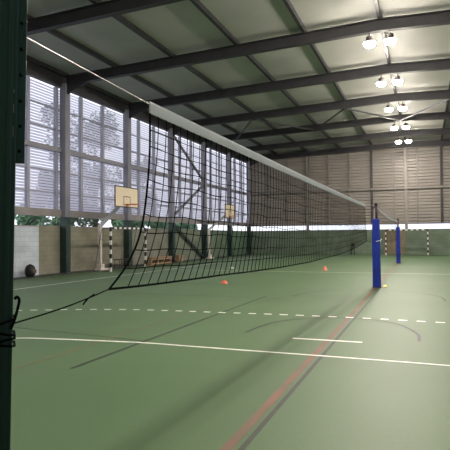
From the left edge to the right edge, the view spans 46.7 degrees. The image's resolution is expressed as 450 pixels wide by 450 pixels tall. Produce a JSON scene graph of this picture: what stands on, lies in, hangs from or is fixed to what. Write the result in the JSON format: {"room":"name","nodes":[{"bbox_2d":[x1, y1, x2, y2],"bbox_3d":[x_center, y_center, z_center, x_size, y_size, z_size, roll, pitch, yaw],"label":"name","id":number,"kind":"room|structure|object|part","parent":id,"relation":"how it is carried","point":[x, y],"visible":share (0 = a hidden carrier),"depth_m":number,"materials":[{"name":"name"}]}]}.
{"room":"arena","nodes":[
{"label":"arena","id":0,"kind":"room"},
{"bbox_2d":[14,225,246,276],"bbox_3d":[-6.227,1.167,24.918,0.250,2.140,45.440,-1,-1,21],"label":"wall","id":1,"kind":"structure","parent":0,"point":[38,246],"depth_m":24.41,"materials":[{"name":"beige concrete"}]},
{"bbox_2d":[15,75,59,208],"bbox_3d":[-8.057,-3.322,20.303,0.208,5.272,5.043,-1,-1,21],"label":"window","id":2,"kind":"structure","parent":1,"relation":"in","point":[28,175],"depth_m":21.54,"materials":[{"name":"glass"}]},
{"bbox_3d":[-8.034,-1.409,20.254,0.090,0.060,4.949,-1,-1,21],"label":"rail","id":3,"kind":"part","parent":2,"relation":"part of","materials":[{"name":"grey metal"}]},
{"bbox_3d":[-8.041,-2.329,20.276,0.090,0.060,4.949,-1,-1,21],"label":"rail","id":4,"kind":"part","parent":2,"relation":"part of","materials":[{"name":"grey metal"}]},
{"bbox_3d":[-8.055,-4.128,20.319,0.090,0.060,4.949,-1,-1,21],"label":"rail","id":5,"kind":"part","parent":2,"relation":"part of","materials":[{"name":"grey metal"}]},
{"bbox_3d":[-8.062,-5.038,20.340,0.090,0.060,4.949,-1,-1,21],"label":"rail","id":6,"kind":"part","parent":2,"relation":"part of","materials":[{"name":"grey metal"}]},
{"bbox_2d":[59,90,122,213],"bbox_3d":[-6.242,-3.226,25.013,0.208,5.272,5.043,-1,-1,21],"label":"window","id":7,"kind":"structure","parent":1,"relation":"in","point":[101,198],"depth_m":25.00,"materials":[{"name":"glass"}]},
{"bbox_3d":[-6.219,-1.312,24.965,0.090,0.060,4.949,-1,-1,21],"label":"rail","id":8,"kind":"part","parent":7,"relation":"part of","materials":[{"name":"grey metal"}]},
{"bbox_3d":[-6.247,-4.941,25.050,0.090,0.060,4.949,-1,-1,21],"label":"rail","id":9,"kind":"part","parent":7,"relation":"part of","materials":[{"name":"grey metal"}]},
{"bbox_3d":[-6.240,-4.031,25.029,0.090,0.060,4.949,-1,-1,21],"label":"rail","id":10,"kind":"part","parent":7,"relation":"part of","materials":[{"name":"grey metal"}]},
{"bbox_3d":[-6.226,-2.232,24.986,0.090,0.060,4.949,-1,-1,21],"label":"rail","id":11,"kind":"part","parent":7,"relation":"part of","materials":[{"name":"grey metal"}]},
{"bbox_2d":[15,206,247,225],"bbox_3d":[-6.142,-0.454,24.918,0.200,0.300,45.440,-1,-1,21],"label":"trim","id":12,"kind":"structure","parent":1,"relation":"attached to","point":[18,210],"depth_m":24.60,"materials":[{"name":"grey metal"}]},
{"bbox_2d":[14,254,250,279],"bbox_3d":[-5.829,2.116,24.745,0.626,0.030,45.440,-1,-1,21],"label":"baseboard","id":13,"kind":"structure","parent":1,"relation":"attached to","point":[83,271],"depth_m":23.02,"materials":[{"name":"concrete"}]},
{"bbox_2d":[25,139,246,194],"bbox_3d":[-6.163,-3.163,24.982,0.200,0.200,45.440,-1,-1,21],"label":"trim","id":14,"kind":"structure","parent":1,"relation":"attached to","point":[34,144],"depth_m":25.76,"materials":[{"name":"grey metal"}]},
{"bbox_2d":[26,60,246,162],"bbox_3d":[-6.211,-6.241,25.064,0.250,0.660,45.440,-1,-1,21],"label":"trim","id":15,"kind":"structure","parent":1,"relation":"attached to","point":[37,72],"depth_m":25.53,"materials":[{"name":"metal"}]},
{"bbox_2d":[122,115,167,216],"bbox_3d":[-4.427,-3.129,29.724,0.208,5.272,5.043,-1,-1,21],"label":"window","id":16,"kind":"structure","parent":1,"relation":"in","point":[137,183],"depth_m":29.89,"materials":[{"name":"glass"}]},
{"bbox_3d":[-4.432,-4.844,29.761,0.090,0.060,4.949,-1,-1,21],"label":"rail","id":17,"kind":"part","parent":16,"relation":"part of","materials":[{"name":"grey metal"}]},
{"bbox_3d":[-4.425,-3.934,29.739,0.090,0.060,4.949,-1,-1,21],"label":"rail","id":18,"kind":"part","parent":16,"relation":"part of","materials":[{"name":"grey metal"}]},
{"bbox_3d":[-4.410,-2.135,29.697,0.090,0.060,4.949,-1,-1,21],"label":"rail","id":19,"kind":"part","parent":16,"relation":"part of","materials":[{"name":"grey metal"}]},
{"bbox_2d":[166,133,200,219],"bbox_3d":[-2.611,-3.032,34.434,0.208,5.272,5.043,-1,-1,21],"label":"window","id":20,"kind":"structure","parent":1,"relation":"in","point":[180,196],"depth_m":34.70,"materials":[{"name":"glass"}]},
{"bbox_2d":[200,146,226,220],"bbox_3d":[-0.796,-2.935,39.144,0.208,5.272,5.043,-1,-1,21],"label":"window","id":21,"kind":"structure","parent":1,"relation":"in","point":[211,198],"depth_m":39.42,"materials":[{"name":"clear glass"}]},
{"bbox_2d":[225,156,245,222],"bbox_3d":[1.019,-2.838,43.855,0.208,5.272,5.043,-1,-1,21],"label":"window","id":22,"kind":"structure","parent":1,"relation":"in","point":[241,215],"depth_m":44.33,"materials":[{"name":"glass"}]},
{"bbox_2d":[10,254,449,449],"bbox_3d":[6.297,1.982,20.074,26.616,0.125,45.440,-1,-1,21],"label":"floor","id":23,"kind":"structure","parent":0,"point":[305,356],"depth_m":6.42,"materials":[{"name":"green rubber"}]},
{"bbox_2d":[0,0,27,449],"bbox_3d":[-1.036,0.189,2.365,0.300,2.750,0.320,-1,-1,21],"label":"net post","id":24,"kind":"object","parent":23,"relation":"on","point":[13,13],"visible":1,"depth_m":2.34,"materials":[{"name":"metal"}]},
{"bbox_3d":[-0.938,-0.709,2.398,0.057,0.855,0.012,0,-1,-23],"label":"bracket plate","id":25,"kind":"part","parent":24,"relation":"part of","materials":[{"name":"black metal"}]},
{"bbox_2d":[0,37,372,346],"bbox_3d":[1.602,-0.045,8.765,0.241,1.449,14.009,-1,-1,22],"label":"net","id":26,"kind":"object","parent":24,"relation":"attached to","point":[338,207],"visible":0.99,"depth_m":5.00,"materials":[{"name":"black fabric"}]},
{"bbox_3d":[-0.618,-0.195,3.429,0.023,1.194,0.513,-1,-1,21],"label":"cord","id":27,"kind":"part","parent":26,"relation":"part of","materials":[{"name":"black fabric"}]},
{"bbox_3d":[1.706,0.472,9.146,0.016,0.274,12.872,-1,-1,22],"label":"cord","id":28,"kind":"part","parent":26,"relation":"part of","materials":[{"name":"black fabric"}]},
{"bbox_2d":[25,264,36,276],"bbox_3d":[-7.518,1.755,20.140,0.442,0.501,0.399,-1,-1,21],"label":"sports bag","id":29,"kind":"object","parent":23,"relation":"on","point":[30,270],"visible":0.99,"depth_m":20.00,"materials":[{"name":"fabric"}]},
{"bbox_2d":[59,83,72,272],"bbox_3d":[-6.865,-2.015,22.523,0.420,8.201,0.440,-1,-1,21],"label":"steel column","id":30,"kind":"structure","parent":23,"relation":"on","point":[65,220],"depth_m":22.42,"materials":[{"name":"grey metal"}]},
{"bbox_2d":[95,185,139,269],"bbox_3d":[-4.962,0.163,23.877,2.097,3.820,1.732,0,-1,-9],"label":"basketball hoop","id":31,"kind":"object","parent":23,"relation":"on","point":[127,197],"visible":0.99,"depth_m":24.11},
{"bbox_3d":[-5.178,-0.578,24.126,1.435,1.383,0.100,-1,-1,14],"label":"arm","id":32,"kind":"part","parent":31,"relation":"part of"},
{"bbox_2d":[94,227,146,271],"bbox_3d":[-4.941,1.125,24.798,0.955,2.000,3.160,-1,-1,21],"label":"goal","id":33,"kind":"object","parent":23,"relation":"on","point":[110,231],"visible":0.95,"depth_m":24.30,"materials":[{"name":"white metal"}]},
{"bbox_3d":[-5.086,1.088,23.204,0.080,2.000,0.080,-1,-1,21],"label":"goal post","id":34,"kind":"part","parent":33,"relation":"part of","materials":[{"name":"white metal"}]},
{"bbox_3d":[-3.979,1.147,26.078,0.080,2.000,0.080,-1,-1,21],"label":"goal post","id":35,"kind":"part","parent":33,"relation":"part of","materials":[{"name":"white metal"}]},
{"bbox_2d":[113,258,133,267],"bbox_3d":[-5.057,1.910,26.027,0.304,0.431,1.400,-1,-1,21],"label":"bench","id":36,"kind":"object","parent":23,"relation":"on","point":[126,258],"visible":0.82,"depth_m":25.91,"materials":[{"name":"metal"}]},
{"bbox_2d":[123,109,131,266],"bbox_3d":[-5.050,-1.919,27.233,0.420,8.201,0.440,-1,-1,21],"label":"steel column","id":37,"kind":"structure","parent":23,"relation":"on","point":[126,121],"depth_m":27.14,"materials":[{"name":"grey metal"}]},
{"bbox_2d":[147,256,171,265],"bbox_3d":[-3.655,1.988,28.969,0.400,0.450,2.400,-1,-1,21],"label":"bench","id":38,"kind":"object","parent":23,"relation":"on","point":[152,260],"visible":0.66,"depth_m":28.70,"materials":[{"name":"brown wood"}]},
{"bbox_3d":[-4.074,1.991,27.908,0.340,0.400,0.100,-1,-1,21],"label":"leg","id":39,"kind":"part","parent":38,"relation":"part of","materials":[{"name":"brown wood"}]},
{"bbox_3d":[-3.492,1.990,28.906,0.030,0.320,2.300,-1,-1,21],"label":"rail","id":40,"kind":"part","parent":38,"relation":"part of","materials":[{"name":"brown wood"}]},
{"bbox_2d":[168,128,176,261],"bbox_3d":[-3.235,-1.822,31.943,0.420,8.201,0.440,-1,-1,21],"label":"steel column","id":41,"kind":"structure","parent":23,"relation":"on","point":[171,211],"depth_m":31.85,"materials":[{"name":"grey metal"}]},
{"bbox_2d":[175,255,182,261],"bbox_3d":[-2.835,2.061,32.349,0.320,0.390,0.640,-1,-1,21],"label":"wooden box","id":42,"kind":"object","parent":23,"relation":"on","point":[177,257],"visible":0.86,"depth_m":32.08,"materials":[{"name":"brown wood"}]},
{"bbox_2d":[201,142,207,258],"bbox_3d":[-1.419,-1.725,36.654,0.420,8.201,0.440,-1,-1,21],"label":"steel column","id":43,"kind":"structure","parent":23,"relation":"on","point":[203,170],"depth_m":36.55,"materials":[{"name":"grey metal"}]},
{"bbox_2d":[174,136,203,180],"bbox_3d":[-2.385,-4.371,34.374,0.080,2.542,4.722,-1,-1,21],"label":"brace","id":44,"kind":"object","parent":43,"relation":"attached to","point":[175,138],"visible":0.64,"depth_m":34.27,"materials":[{"name":"black metal"}]},
{"bbox_2d":[175,184,203,214],"bbox_3d":[-2.364,-1.672,34.310,0.080,2.443,4.720,-1,-1,21],"label":"brace","id":45,"kind":"object","parent":43,"relation":"attached to","point":[202,185],"visible":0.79,"depth_m":34.27,"materials":[{"name":"grey metal"}]},
{"bbox_2d":[175,224,203,257],"bbox_3d":[-2.342,1.077,34.246,0.080,2.345,4.717,-1,-1,21],"label":"brace","id":46,"kind":"object","parent":43,"relation":"attached to","point":[176,226],"visible":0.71,"depth_m":34.03,"materials":[{"name":"green paint"}]},
{"bbox_2d":[206,204,233,258],"bbox_3d":[-0.198,0.450,36.164,2.269,3.750,1.548,0,-1,-9],"label":"basketball hoop","id":47,"kind":"object","parent":23,"relation":"on","point":[227,212],"visible":0.8,"depth_m":36.34},
{"bbox_3d":[-0.406,-0.291,36.366,1.558,1.321,0.100,-1,-1,7],"label":"arm","id":48,"kind":"part","parent":47,"relation":"part of"},
{"bbox_2d":[227,153,232,255],"bbox_3d":[0.396,-1.628,41.364,0.420,8.201,0.440,-1,-1,21],"label":"steel column","id":49,"kind":"structure","parent":23,"relation":"on","point":[229,191],"depth_m":41.25,"materials":[{"name":"metal"}]},
{"bbox_2d":[246,161,251,253],"bbox_3d":[2.139,-1.535,45.888,0.420,8.201,0.440,-1,-1,21],"label":"steel column","id":50,"kind":"structure","parent":23,"relation":"on","point":[249,171],"depth_m":45.76,"materials":[{"name":"metal"}]},
{"bbox_2d":[372,203,381,287],"bbox_3d":[4.432,0.595,15.237,0.313,2.460,0.300,-1,-1,21],"label":"net post","id":51,"kind":"object","parent":23,"relation":"on","point":[376,257],"visible":1,"depth_m":15.15,"materials":[{"name":"blue plastic"}]},
{"bbox_2d":[396,219,400,262],"bbox_3d":[9.562,0.874,28.775,0.300,2.460,0.300,-1,-1,21],"label":"net post","id":52,"kind":"object","parent":23,"relation":"on","point":[398,251],"visible":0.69,"depth_m":28.69,"materials":[{"name":"blue plastic"}]},
{"bbox_2d":[377,206,397,242],"bbox_3d":[6.984,0.152,22.039,0.037,1.214,14.350,-1,-1,21],"label":"net","id":53,"kind":"object","parent":52,"relation":"attached to","point":[378,208],"visible":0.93,"depth_m":20.49,"materials":[{"name":"white fabric"}]},
{"bbox_2d":[385,229,428,254],"bbox_3d":[14.207,1.349,40.736,3.160,2.000,0.855,-1,-1,21],"label":"goal","id":54,"kind":"object","parent":23,"relation":"on","point":[400,229],"visible":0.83,"depth_m":40.70,"materials":[{"name":"white metal"}]},
{"bbox_3d":[15.505,1.318,39.821,0.080,2.000,0.080,-1,-1,21],"label":"goal post","id":55,"kind":"part","parent":54,"relation":"part of","materials":[{"name":"white metal"}]},
{"bbox_2d":[26,0,449,157],"bbox_3d":[6.244,-6.954,20.332,27.216,0.695,46.140,-1,-1,21],"label":"ceiling","id":56,"kind":"structure","parent":0,"point":[187,26],"depth_m":21.42,"materials":[{"name":"metal"}]},
{"bbox_2d":[27,0,184,35],"bbox_3d":[3.507,-6.568,13.207,26.116,1.200,0.220,-1,-1,21],"label":"roof beam","id":57,"kind":"structure","parent":56,"relation":"attached to","point":[110,8],"depth_m":16.15,"materials":[{"name":"metal"}]},
{"bbox_2d":[65,10,449,93],"bbox_3d":[5.323,-6.471,17.917,26.116,1.200,0.220,-1,-1,21],"label":"roof beam","id":58,"kind":"structure","parent":56,"relation":"attached to","point":[76,81],"depth_m":19.33,"materials":[{"name":"metal"}]},
{"bbox_2d":[364,33,375,47],"bbox_3d":[5.004,-6.398,18.038,0.400,0.495,0.400,-1,-1,21],"label":"lamp","id":59,"kind":"object","parent":58,"relation":"hanging from","point":[369,43],"visible":1,"depth_m":17.93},
{"bbox_2d":[384,30,395,44],"bbox_3d":[5.639,-6.408,17.794,0.400,0.495,0.400,-1,-1,21],"label":"lamp","id":60,"kind":"object","parent":58,"relation":"hanging from","point":[390,40],"visible":1,"depth_m":17.69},
{"bbox_2d":[128,58,449,118],"bbox_3d":[7.138,-6.375,22.627,26.116,1.200,0.220,-1,-1,21],"label":"roof beam","id":61,"kind":"structure","parent":56,"relation":"attached to","point":[135,108],"depth_m":24.04,"materials":[{"name":"metal"}]},
{"bbox_2d":[377,75,385,86],"bbox_3d":[6.819,-6.301,22.749,0.400,0.495,0.400,-1,-1,21],"label":"lamp","id":62,"kind":"object","parent":61,"relation":"hanging from","point":[381,82],"visible":1,"depth_m":22.64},
{"bbox_2d":[393,73,401,84],"bbox_3d":[7.454,-6.311,22.504,0.400,0.495,0.400,-1,-1,21],"label":"lamp","id":63,"kind":"object","parent":61,"relation":"hanging from","point":[397,81],"visible":1,"depth_m":22.39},
{"bbox_2d":[172,90,449,135],"bbox_3d":[8.953,-6.278,27.338,26.116,1.200,0.220,-1,-1,21],"label":"roof beam","id":64,"kind":"structure","parent":56,"relation":"attached to","point":[438,94],"depth_m":28.65,"materials":[{"name":"metal"}]},
{"bbox_2d":[385,103,392,111],"bbox_3d":[8.635,-6.204,27.459,0.400,0.495,0.400,-1,-1,21],"label":"lamp","id":65,"kind":"object","parent":64,"relation":"hanging from","point":[388,109],"visible":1,"depth_m":27.35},
{"bbox_2d":[399,101,406,110],"bbox_3d":[9.269,-6.215,27.215,0.400,0.495,0.400,-1,-1,21],"label":"lamp","id":66,"kind":"object","parent":64,"relation":"hanging from","point":[402,107],"visible":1,"depth_m":27.11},
{"bbox_2d":[400,99,448,120],"bbox_3d":[11.085,-6.428,29.226,0.100,0.183,5.448,0,-1,-8],"label":"brace","id":67,"kind":"object","parent":64,"relation":"attached to","point":[445,99],"visible":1,"depth_m":28.85,"materials":[{"name":"grey metal"}]},
{"bbox_2d":[206,112,449,148],"bbox_3d":[10.769,-6.181,32.048,26.116,1.200,0.220,-1,-1,21],"label":"roof beam","id":68,"kind":"structure","parent":56,"relation":"attached to","point":[435,115],"depth_m":33.39,"materials":[{"name":"metal"}]},
{"bbox_2d":[236,120,251,139],"bbox_3d":[1.177,-6.008,33.035,0.100,0.184,5.457,0,-1,-8],"label":"brace","id":69,"kind":"object","parent":68,"relation":"attached to","point":[250,121],"visible":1,"depth_m":32.63,"materials":[{"name":"metal"}]},
{"bbox_2d":[252,120,314,130],"bbox_3d":[3.696,-6.136,32.067,5.507,0.187,0.100,1,-2,-39],"label":"brace","id":70,"kind":"object","parent":68,"relation":"attached to","point":[252,120],"visible":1,"depth_m":31.92,"materials":[{"name":"metal"}]},
{"bbox_2d":[315,109,344,130],"bbox_3d":[6.191,-6.263,31.108,0.100,0.182,5.433,0,-1,-8],"label":"brace","id":71,"kind":"object","parent":68,"relation":"attached to","point":[340,111],"visible":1,"depth_m":30.85,"materials":[{"name":"metal"}]},
{"bbox_2d":[346,108,399,120],"bbox_3d":[8.631,-6.387,30.170,5.448,0.183,0.100,1,-2,-40],"label":"brace","id":72,"kind":"object","parent":68,"relation":"attached to","point":[346,108],"visible":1,"depth_m":30.00,"materials":[{"name":"metal"}]},
{"bbox_2d":[391,122,397,129],"bbox_3d":[10.450,-6.107,32.169,0.400,0.495,0.400,-1,-1,21],"label":"lamp","id":73,"kind":"object","parent":68,"relation":"hanging from","point":[394,127],"visible":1,"depth_m":32.06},
{"bbox_2d":[231,128,449,157],"bbox_3d":[12.584,-6.084,36.759,26.116,1.200,0.220,-1,-1,21],"label":"roof beam","id":74,"kind":"structure","parent":56,"relation":"attached to","point":[437,131],"depth_m":38.07,"materials":[{"name":"metal"}]},
{"bbox_2d":[249,140,449,165],"bbox_3d":[14.327,-5.991,41.282,26.116,1.200,0.220,-1,-1,21],"label":"roof beam","id":75,"kind":"structure","parent":56,"relation":"attached to","point":[434,142],"depth_m":42.62,"materials":[{"name":"metal"}]},
{"bbox_2d":[248,139,449,254],"bbox_3d":[14.449,-2.147,41.430,27.016,9.220,0.350,-1,-1,21],"label":"wall","id":76,"kind":"structure","parent":0,"point":[427,165],"depth_m":42.64,"materials":[{"name":"metal"}]},
{"bbox_2d":[250,185,449,194],"bbox_3d":[14.402,-2.939,41.341,26.616,0.160,0.160,-1,-1,21],"label":"trim","id":77,"kind":"structure","parent":76,"relation":"attached to","point":[441,186],"depth_m":42.36,"materials":[{"name":"grey metal"}]},
{"bbox_2d":[251,222,449,226],"bbox_3d":[14.446,-0.114,41.330,26.616,0.090,0.200,-1,-1,21],"label":"trim","id":78,"kind":"structure","parent":76,"relation":"attached to","point":[436,222],"depth_m":42.60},
{"bbox_2d":[384,230,405,253],"bbox_3d":[13.553,1.375,41.609,1.650,1.960,0.055,-1,-1,21],"label":"door","id":79,"kind":"structure","parent":76,"relation":"in","point":[390,249],"depth_m":41.60,"materials":[{"name":"brown wood"}]},
{"label":"outside","id":80,"kind":"structure","parent":0,"visible":0},
{"bbox_3d":[9.730,2.661,39.071,170.000,0.370,200.000,-1,-1,21],"label":"ground","id":81,"kind":"structure","parent":80,"visible":0},
{"bbox_2d":[15,193,51,225],"bbox_3d":[-10.678,0.264,28.881,2.304,4.275,2.378,-1,-1,21],"label":"shrub","id":82,"kind":"object","parent":81,"relation":"on","point":[20,219],"visible":0.2,"depth_m":28.68,"materials":[{"name":"green plant"}]},
{"bbox_2d":[36,171,52,221],"bbox_3d":[-12.103,-0.573,34.807,1.732,6.277,1.669,-1,-1,21],"label":"tree","id":83,"kind":"object","parent":81,"relation":"on","point":[40,171],"visible":0.16,"depth_m":34.57,"materials":[{"name":"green plant"}]},
{"bbox_2d":[49,217,72,225],"bbox_3d":[-9.982,0.917,31.275,1.914,3.093,2.324,-1,-1,21],"label":"shrub","id":84,"kind":"object","parent":81,"relation":"on","point":[56,222],"visible":0.04,"depth_m":31.34,"materials":[{"name":"green plant"}]},
{"bbox_2d":[41,103,99,225],"bbox_3d":[-11.355,-3.206,37.561,4.562,11.631,4.890,-1,-1,21],"label":"tree","id":85,"kind":"object","parent":81,"relation":"on","point":[72,219],"visible":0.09,"depth_m":37.65,"materials":[{"name":"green plant"}]},
{"bbox_2d":[70,107,120,226],"bbox_3d":[-10.503,-3.572,41.997,5.493,12.558,3.917,0,-2,-27],"label":"tree","id":86,"kind":"object","parent":81,"relation":"on","point":[93,222],"visible":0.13,"depth_m":42.10,"materials":[{"name":"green plant"}]},
{"bbox_2d":[109,209,123,226],"bbox_3d":[-7.804,0.607,37.287,2.401,4.012,2.506,-1,-1,5],"label":"shrub","id":87,"kind":"object","parent":81,"relation":"on","point":[115,223],"visible":0.11,"depth_m":36.65,"materials":[{"name":"green plant"}]},
{"bbox_2d":[132,213,141,227],"bbox_3d":[-6.997,0.792,39.817,2.094,3.769,2.496,-1,-1,21],"label":"shrub","id":88,"kind":"object","parent":81,"relation":"on","point":[135,224],"visible":0.19,"depth_m":39.33,"materials":[{"name":"green plant"}]},
{"bbox_2d":[131,154,159,227],"bbox_3d":[-7.475,-1.930,47.294,3.117,9.478,4.412,-1,-1,4],"label":"tree","id":89,"kind":"object","parent":81,"relation":"on","point":[148,154],"visible":0.11,"depth_m":46.84,"materials":[{"name":"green plant"}]},
{"bbox_2d":[143,210,166,228],"bbox_3d":[-5.707,0.683,42.039,2.535,3.979,2.415,1,-2,-36],"label":"shrub","id":90,"kind":"object","parent":81,"relation":"on","point":[153,225],"visible":0.2,"depth_m":41.84,"materials":[{"name":"green plant"}]},
{"bbox_2d":[175,216,192,229],"bbox_3d":[-3.867,0.830,46.730,2.283,3.878,2.238,-1,-1,21],"label":"shrub","id":91,"kind":"object","parent":81,"relation":"on","point":[184,225],"visible":0.17,"depth_m":46.69,"materials":[{"name":"green plant"}]},
{"bbox_2d":[190,224,197,229],"bbox_3d":[-3.526,1.087,48.936,2.113,3.463,1.917,0,-1,-16],"label":"shrub","id":92,"kind":"object","parent":81,"relation":"on","point":[192,225],"visible":0.07,"depth_m":48.74,"materials":[{"name":"green plant"}]}
]}

